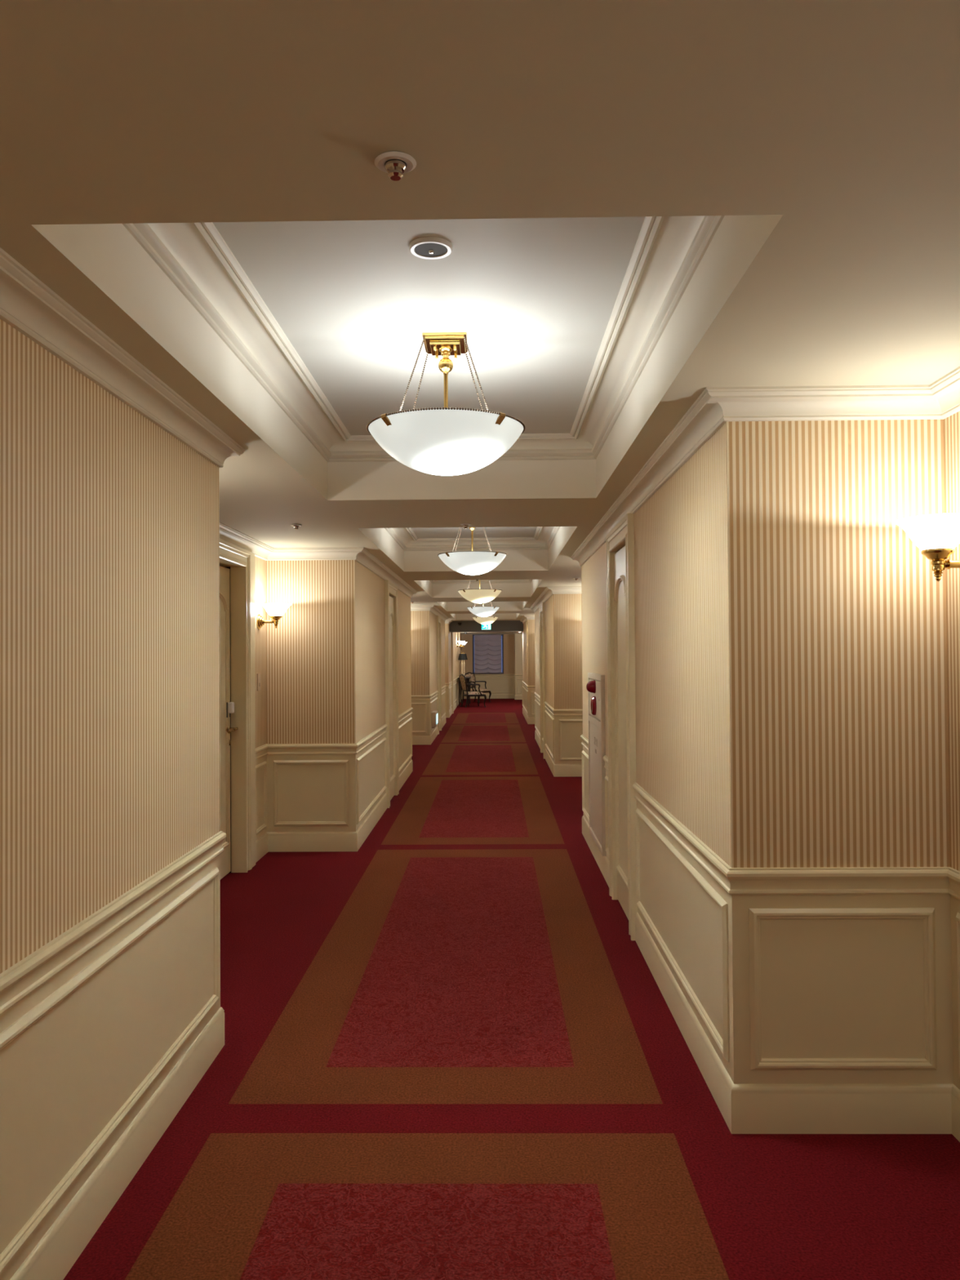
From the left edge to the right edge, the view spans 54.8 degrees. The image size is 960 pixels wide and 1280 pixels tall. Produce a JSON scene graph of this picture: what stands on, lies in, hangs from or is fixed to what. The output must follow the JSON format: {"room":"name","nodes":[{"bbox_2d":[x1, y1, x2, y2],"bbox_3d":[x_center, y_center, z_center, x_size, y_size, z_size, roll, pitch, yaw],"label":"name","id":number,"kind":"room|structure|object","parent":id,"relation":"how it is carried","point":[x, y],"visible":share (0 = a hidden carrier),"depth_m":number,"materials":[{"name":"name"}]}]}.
{"room":"hotel corridor","nodes":[
{"label":"hotel corridor","id":0,"kind":"room"},
{"bbox_2d":[0,318,462,1279],"bbox_3d":[-1.302,0.579,14.162,0.853,2.396,36.300,0,-1,1],"label":"wall","id":1,"kind":"structure","parent":0,"point":[109,522],"depth_m":2.72,"materials":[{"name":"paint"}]},
{"bbox_2d":[0,831,226,1015],"bbox_3d":[-1.421,0.764,0.746,0.726,0.087,9.475,0,-1,1],"label":"trim","id":2,"kind":"structure","parent":1,"relation":"attached to","point":[28,975],"depth_m":2.51,"materials":[{"name":"beige paint"}]},
{"bbox_2d":[9,1007,224,1279],"bbox_3d":[-1.420,1.494,0.735,0.719,0.154,9.475,0,-1,1],"label":"baseboard","id":3,"kind":"structure","parent":1,"relation":"attached to","point":[52,1258],"depth_m":2.65,"materials":[{"name":"beige paint"}]},
{"bbox_2d":[0,247,452,624],"bbox_3d":[-1.211,-0.574,14.179,0.790,0.090,36.300,0,-1,1],"label":"trim","id":4,"kind":"structure","parent":1,"relation":"attached to","point":[27,304],"depth_m":2.66,"materials":[{"name":"beige paint"}]},
{"bbox_2d":[257,673,260,690],"bbox_3d":[-1.692,0.323,7.090,0.013,0.130,0.070,0,-1,1],"label":"switch plate","id":5,"kind":"object","parent":1,"relation":"attached to","point":[258,674],"visible":1,"depth_m":7.07,"materials":[{"name":"beige plastic"}]},
{"bbox_2d":[256,603,292,629],"bbox_3d":[-1.574,-0.179,7.116,0.256,0.196,0.242,0,-1,1],"label":"wall lamp","id":6,"kind":"object","parent":1,"relation":"attached to","point":[275,611],"visible":1,"depth_m":7.07,"materials":[{"name":"white glass"}]},
{"bbox_2d":[255,793,386,862],"bbox_3d":[-1.316,1.607,8.118,0.719,0.154,2.515,0,-1,1],"label":"baseboard","id":7,"kind":"structure","parent":1,"relation":"attached to","point":[270,842],"depth_m":7.32,"materials":[{"name":"beige paint"}]},
{"bbox_2d":[255,724,387,759],"bbox_3d":[-1.318,0.877,8.129,0.726,0.087,2.515,0,-1,1],"label":"trim","id":8,"kind":"structure","parent":1,"relation":"attached to","point":[268,748],"depth_m":7.33,"materials":[{"name":"beige paint"}]},
{"bbox_2d":[398,690,438,723],"bbox_3d":[-1.232,0.970,14.186,0.726,0.087,7.680,0,-1,1],"label":"trim","id":9,"kind":"structure","parent":1,"relation":"attached to","point":[407,713],"depth_m":15.94,"materials":[{"name":"beige paint"}]},
{"bbox_2d":[399,726,438,790],"bbox_3d":[-1.231,1.700,14.174,0.719,0.154,7.680,0,-1,1],"label":"baseboard","id":10,"kind":"structure","parent":1,"relation":"attached to","point":[416,740],"depth_m":15.93,"materials":[{"name":"beige paint"}]},
{"bbox_2d":[431,711,437,728],"bbox_3d":[-0.807,1.414,16.443,0.092,0.290,0.500,0,-1,1],"label":"light","id":11,"kind":"object","parent":1,"relation":"attached to","point":[434,713],"visible":1,"depth_m":16.19,"materials":[{"name":"white plastic"}]},
{"bbox_2d":[441,676,458,691],"bbox_3d":[-1.071,1.145,25.643,0.726,0.087,13.320,0,-1,1],"label":"trim","id":12,"kind":"structure","parent":1,"relation":"attached to","point":[449,684],"depth_m":22.69,"materials":[{"name":"beige paint"}]},
{"bbox_2d":[441,694,462,728],"bbox_3d":[-1.070,1.875,25.632,0.719,0.154,13.320,0,-1,1],"label":"baseboard","id":13,"kind":"structure","parent":1,"relation":"attached to","point":[449,713],"depth_m":22.75,"materials":[{"name":"beige paint"}]},
{"bbox_2d":[451,632,453,713],"bbox_3d":[-0.728,0.866,24.402,0.040,2.130,0.400,0,-1,1],"label":"trim","id":14,"kind":"structure","parent":1,"relation":"attached to","point":[452,687],"depth_m":24.23,"materials":[{"name":"beige paint"}]},
{"bbox_2d":[456,640,465,648],"bbox_3d":[-0.576,0.135,27.912,0.256,0.196,0.242,0,-1,1],"label":"wall lamp","id":15,"kind":"object","parent":1,"relation":"attached to","point":[460,642],"visible":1,"depth_m":27.86,"materials":[{"name":"white glass"}]},
{"bbox_2d":[0,0,959,621],"bbox_3d":[-0.016,-0.875,10.066,3.700,0.370,28.400,0,-1,1],"label":"ceiling","id":16,"kind":"structure","parent":0,"point":[643,206],"depth_m":1.81,"materials":[{"name":"beige paint"}]},
{"bbox_2d":[290,524,302,529],"bbox_3d":[-1.188,-0.730,5.986,0.072,0.029,0.072,0,-1,1],"label":"sprinkler","id":17,"kind":"object","parent":16,"relation":"attached to","point":[295,526],"visible":1,"depth_m":5.97,"materials":[{"name":"white metal"}]},
{"bbox_2d":[374,151,416,181],"bbox_3d":[-0.144,-0.805,1.585,0.072,0.029,0.072,0,-1,1],"label":"sprinkler","id":18,"kind":"object","parent":16,"relation":"attached to","point":[395,163],"visible":1,"depth_m":1.57,"materials":[{"name":"white metal"}]},
{"bbox_2d":[408,236,452,259],"bbox_3d":[-0.140,-1.115,2.640,0.124,0.016,0.124,0,-1,1],"label":"smoke detector","id":19,"kind":"object","parent":16,"relation":"in","point":[426,247],"visible":1,"depth_m":2.63,"materials":[{"name":"white plastic"}]},
{"bbox_2d":[366,332,524,475],"bbox_3d":[-0.126,-0.863,3.436,0.587,0.496,0.585,0,-1,1],"label":"pendant lamp","id":20,"kind":"object","parent":16,"relation":"hanging from","point":[445,441],"visible":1,"depth_m":3.28,"materials":[{"name":"white glass"}]},
{"bbox_2d":[460,523,471,528],"bbox_3d":[-0.092,-0.737,5.994,0.072,0.029,0.072,0,-1,1],"label":"sprinkler","id":21,"kind":"object","parent":16,"relation":"attached to","point":[464,525],"visible":1,"depth_m":5.98,"materials":[{"name":"white"}]},
{"bbox_2d":[437,527,506,574],"bbox_3d":[-0.065,-0.796,7.800,0.587,0.496,0.585,0,-1,1],"label":"pendant lamp","id":22,"kind":"object","parent":16,"relation":"hanging from","point":[468,562],"visible":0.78,"depth_m":7.63,"materials":[{"name":"white glass"}]},
{"bbox_2d":[457,579,502,603],"bbox_3d":[-0.003,-0.730,12.164,0.587,0.496,0.585,0,-1,1],"label":"pendant lamp","id":23,"kind":"object","parent":16,"relation":"hanging from","point":[474,595],"visible":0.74,"depth_m":11.98,"materials":[{"name":"white glass"}]},
{"bbox_2d":[466,601,499,617],"bbox_3d":[0.058,-0.663,16.528,0.587,0.496,0.585,0,-1,1],"label":"pendant lamp","id":24,"kind":"object","parent":16,"relation":"hanging from","point":[482,611],"visible":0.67,"depth_m":16.34,"materials":[{"name":"white glass"}]},
{"bbox_2d":[472,616,497,624],"bbox_3d":[0.119,-0.596,20.892,0.587,0.496,0.585,0,-1,1],"label":"pendant lamp","id":25,"kind":"object","parent":16,"relation":"hanging from","point":[486,620],"visible":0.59,"depth_m":20.70,"materials":[{"name":"white glass"}]},
{"bbox_2d":[481,623,491,630],"bbox_3d":[0.157,-0.403,23.275,0.250,0.300,0.058,0,-1,1],"label":"exit sign","id":26,"kind":"object","parent":16,"relation":"hanging from","point":[484,627],"visible":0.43,"depth_m":23.25,"materials":[{"name":"white"}]},
{"bbox_2d":[448,620,523,632],"bbox_3d":[0.167,-0.372,23.784,1.864,0.316,0.950,0,-1,1],"label":"beam","id":27,"kind":"structure","parent":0,"point":[466,625],"depth_m":23.31,"materials":[{"name":"grey paint"}]},
{"bbox_2d":[460,631,522,633],"bbox_3d":[1.118,-0.336,28.346,4.050,0.090,8.200,0,-1,1],"label":"ceiling","id":28,"kind":"structure","parent":0,"point":[464,632],"depth_m":30.63,"materials":[{"name":"beige paint"}]},
{"bbox_2d":[461,633,522,695],"bbox_3d":[1.177,0.884,31.938,4.050,2.300,0.957,0,-1,1],"label":"wall","id":29,"kind":"structure","parent":0,"point":[513,643],"depth_m":32.28,"materials":[{"name":"beige paint"}]},
{"bbox_2d":[472,634,503,674],"bbox_3d":[0.282,0.496,32.339,1.083,1.378,0.112,0,-1,1],"label":"window","id":30,"kind":"structure","parent":29,"relation":"in","point":[502,635],"depth_m":32.28,"materials":[{"name":"blue glass"}]},
{"bbox_2d":[474,634,501,673],"bbox_3d":[0.274,0.484,32.224,0.952,1.354,0.117,0,-1,1],"label":"window blind","id":31,"kind":"object","parent":30,"relation":"attached to","point":[487,647],"visible":1,"depth_m":32.24,"materials":[{"name":"grey"}]},
{"bbox_2d":[461,632,522,635],"bbox_3d":[1.196,-0.220,31.868,3.694,0.035,0.850,0,-1,1],"label":"trim","id":32,"kind":"structure","parent":29,"relation":"attached to","point":[513,633],"depth_m":32.26,"materials":[{"name":"beige paint"}]},
{"bbox_2d":[463,693,522,699],"bbox_3d":[1.211,1.956,31.849,3.694,0.154,0.821,0,-1,1],"label":"baseboard","id":33,"kind":"structure","parent":29,"relation":"attached to","point":[493,695],"depth_m":32.24,"materials":[{"name":"beige paint"}]},
{"bbox_2d":[474,674,522,677],"bbox_3d":[1.206,1.225,31.855,3.694,0.087,0.832,0,-1,1],"label":"trim","id":34,"kind":"structure","parent":29,"relation":"attached to","point":[476,675],"depth_m":32.26,"materials":[{"name":"beige paint"}]},
{"bbox_2d":[62,698,959,1279],"bbox_3d":[0.585,1.794,14.117,4.750,0.060,36.600,0,-1,1],"label":"floor","id":35,"kind":"structure","parent":0,"point":[449,1051],"depth_m":3.15,"materials":[{"name":"carpet"}]},
{"bbox_2d":[457,676,471,706],"bbox_3d":[-0.468,1.569,28.539,0.376,0.852,1.640,0,-1,1],"label":"console table","id":36,"kind":"object","parent":35,"relation":"on","point":[468,678],"visible":0.74,"depth_m":27.76,"materials":[{"name":"black wood"}]},
{"bbox_2d":[457,652,465,674],"bbox_3d":[-0.548,0.751,28.052,0.236,0.770,0.236,0,-1,1],"label":"table lamp","id":37,"kind":"object","parent":36,"relation":"on","point":[461,656],"visible":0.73,"depth_m":27.99,"materials":[{"name":"black fabric"}]},
{"bbox_2d":[462,652,467,676],"bbox_3d":[-0.504,0.767,29.102,0.236,0.770,0.236,0,-1,1],"label":"table lamp","id":38,"kind":"object","parent":36,"relation":"on","point":[465,655],"visible":0.67,"depth_m":29.07,"materials":[{"name":"gold metal"}]},
{"bbox_2d":[458,674,486,707],"bbox_3d":[-0.231,1.494,27.338,0.682,0.987,0.659,0,-1,-19],"label":"armchair","id":39,"kind":"object","parent":35,"relation":"on","point":[462,677],"visible":1,"depth_m":27.15,"materials":[{"name":"black wood"}]},
{"bbox_2d":[464,671,491,702],"bbox_3d":[-0.092,1.531,29.849,0.682,0.987,0.659,-1,-1,37],"label":"armchair","id":40,"kind":"object","parent":35,"relation":"on","point":[473,680],"visible":0.63,"depth_m":29.89,"materials":[{"name":"black wood"}]},
{"bbox_2d":[522,410,959,1089],"bbox_3d":[1.943,0.557,14.117,1.977,2.396,36.300,0,-1,1],"label":"wall","id":41,"kind":"structure","parent":0,"point":[797,652],"depth_m":3.02,"materials":[{"name":"paper"}]},
{"bbox_2d":[521,680,539,701],"bbox_3d":[2.010,1.090,23.440,1.850,0.087,17.640,0,-1,1],"label":"trim","id":42,"kind":"structure","parent":41,"relation":"attached to","point":[528,687],"depth_m":20.41,"materials":[{"name":"beige paint"}]},
{"bbox_2d":[522,707,540,748],"bbox_3d":[2.018,1.821,23.429,1.843,0.154,17.640,0,-1,1],"label":"baseboard","id":43,"kind":"structure","parent":41,"relation":"attached to","point":[529,720],"depth_m":20.40,"materials":[{"name":"beige paint"}]},
{"bbox_2d":[544,701,608,770],"bbox_3d":[1.256,0.885,9.816,0.725,0.087,7.730,0,-1,1],"label":"trim","id":44,"kind":"structure","parent":41,"relation":"attached to","point":[576,712],"depth_m":11.68,"materials":[{"name":"beige paint"}]},
{"bbox_2d":[545,748,608,886],"bbox_3d":[1.264,1.616,9.805,0.718,0.154,7.730,0,-1,1],"label":"baseboard","id":45,"kind":"structure","parent":41,"relation":"attached to","point":[557,770],"depth_m":7.81,"materials":[{"name":"beige paint"}]},
{"bbox_2d":[586,672,606,856],"bbox_3d":[0.828,0.871,6.816,0.087,1.245,0.880,0,-1,1],"label":"wall panel","id":46,"kind":"object","parent":41,"relation":"attached to","point":[595,686],"visible":1,"depth_m":6.68,"materials":[{"name":"beige wood"}]},
{"bbox_2d":[586,680,595,693],"bbox_3d":[0.813,0.343,6.795,0.065,0.100,0.100,0,-1,1],"label":"fire alarm","id":47,"kind":"object","parent":46,"relation":"attached to","point":[591,686],"depth_m":6.76,"materials":[{"name":"red plastic"}]},
{"bbox_2d":[520,366,959,623],"bbox_3d":[1.217,-0.654,10.095,0.789,0.090,28.200,0,-1,1],"label":"trim","id":48,"kind":"structure","parent":41,"relation":"attached to","point":[940,399],"depth_m":3.01,"materials":[{"name":"beige paint"}]},
{"bbox_2d":[632,782,959,899],"bbox_3d":[1.125,0.743,0.488,0.725,0.087,9.030,0,-1,1],"label":"trim","id":49,"kind":"structure","parent":41,"relation":"attached to","point":[847,880],"depth_m":2.99,"materials":[{"name":"beige paint"}]},
{"bbox_2d":[635,911,959,1142],"bbox_3d":[1.133,1.473,0.477,0.718,0.154,9.030,0,-1,1],"label":"baseboard","id":50,"kind":"structure","parent":41,"relation":"attached to","point":[745,1108],"depth_m":2.98,"materials":[{"name":"beige paint"}]},
{"bbox_2d":[893,513,959,581],"bbox_3d":[1.384,-0.266,2.785,0.256,0.196,0.242,0,-1,1],"label":"wall lamp","id":51,"kind":"object","parent":41,"relation":"attached to","point":[937,535],"visible":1,"depth_m":2.74,"materials":[{"name":"white glass"}]},
{"bbox_3d":[-1.783,-0.640,6.206,0.130,0.196,0.900,0,-1,1],"label":"wall","id":52,"kind":"structure","parent":0,"visible":0},
{"bbox_2d":[219,538,255,879],"bbox_3d":[-1.761,0.502,6.188,0.169,2.310,1.390,0,-1,1],"label":"door","id":53,"kind":"structure","parent":52,"relation":"in","point":[237,564],"depth_m":6.63,"materials":[{"name":"beige paint"}]},
{"bbox_3d":[-1.025,-0.589,9.886,0.130,0.196,0.720,0,-1,1],"label":"wall","id":54,"kind":"structure","parent":0,"visible":0},
{"bbox_2d":[384,580,399,808],"bbox_3d":[-1.001,0.554,9.868,0.164,2.310,0.960,0,-1,1],"label":"door","id":55,"kind":"structure","parent":54,"relation":"in","point":[390,589],"depth_m":9.98,"materials":[{"name":"beige paint"}]},
{"bbox_3d":[-0.904,-0.456,18.524,0.130,0.196,0.720,0,-1,1],"label":"wall","id":56,"kind":"structure","parent":0,"visible":0},
{"bbox_2d":[436,615,441,733],"bbox_3d":[-0.879,0.686,18.506,0.164,2.310,0.960,0,-1,1],"label":"door","id":57,"kind":"structure","parent":56,"relation":"in","point":[438,618],"depth_m":18.73,"materials":[{"name":"beige paint"}]},
{"bbox_3d":[0.907,-0.669,5.504,0.130,0.196,0.710,0,-1,1],"label":"wall","id":58,"kind":"structure","parent":0,"visible":0},
{"bbox_2d":[606,513,637,940],"bbox_3d":[0.898,0.473,5.486,0.164,2.310,0.950,0,-1,1],"label":"door","id":59,"kind":"structure","parent":58,"relation":"in","point":[620,612],"depth_m":5.53,"materials":[{"name":"beige paint"}]},
{"bbox_3d":[1.029,-0.536,14.182,0.130,0.196,0.710,0,-1,1],"label":"wall","id":60,"kind":"structure","parent":0,"visible":0},
{"bbox_2d":[538,602,546,759],"bbox_3d":[1.020,0.606,14.164,0.164,2.310,0.950,0,-1,1],"label":"door","id":61,"kind":"structure","parent":60,"relation":"in","point":[542,633],"depth_m":14.39,"materials":[{"name":"beige paint"}]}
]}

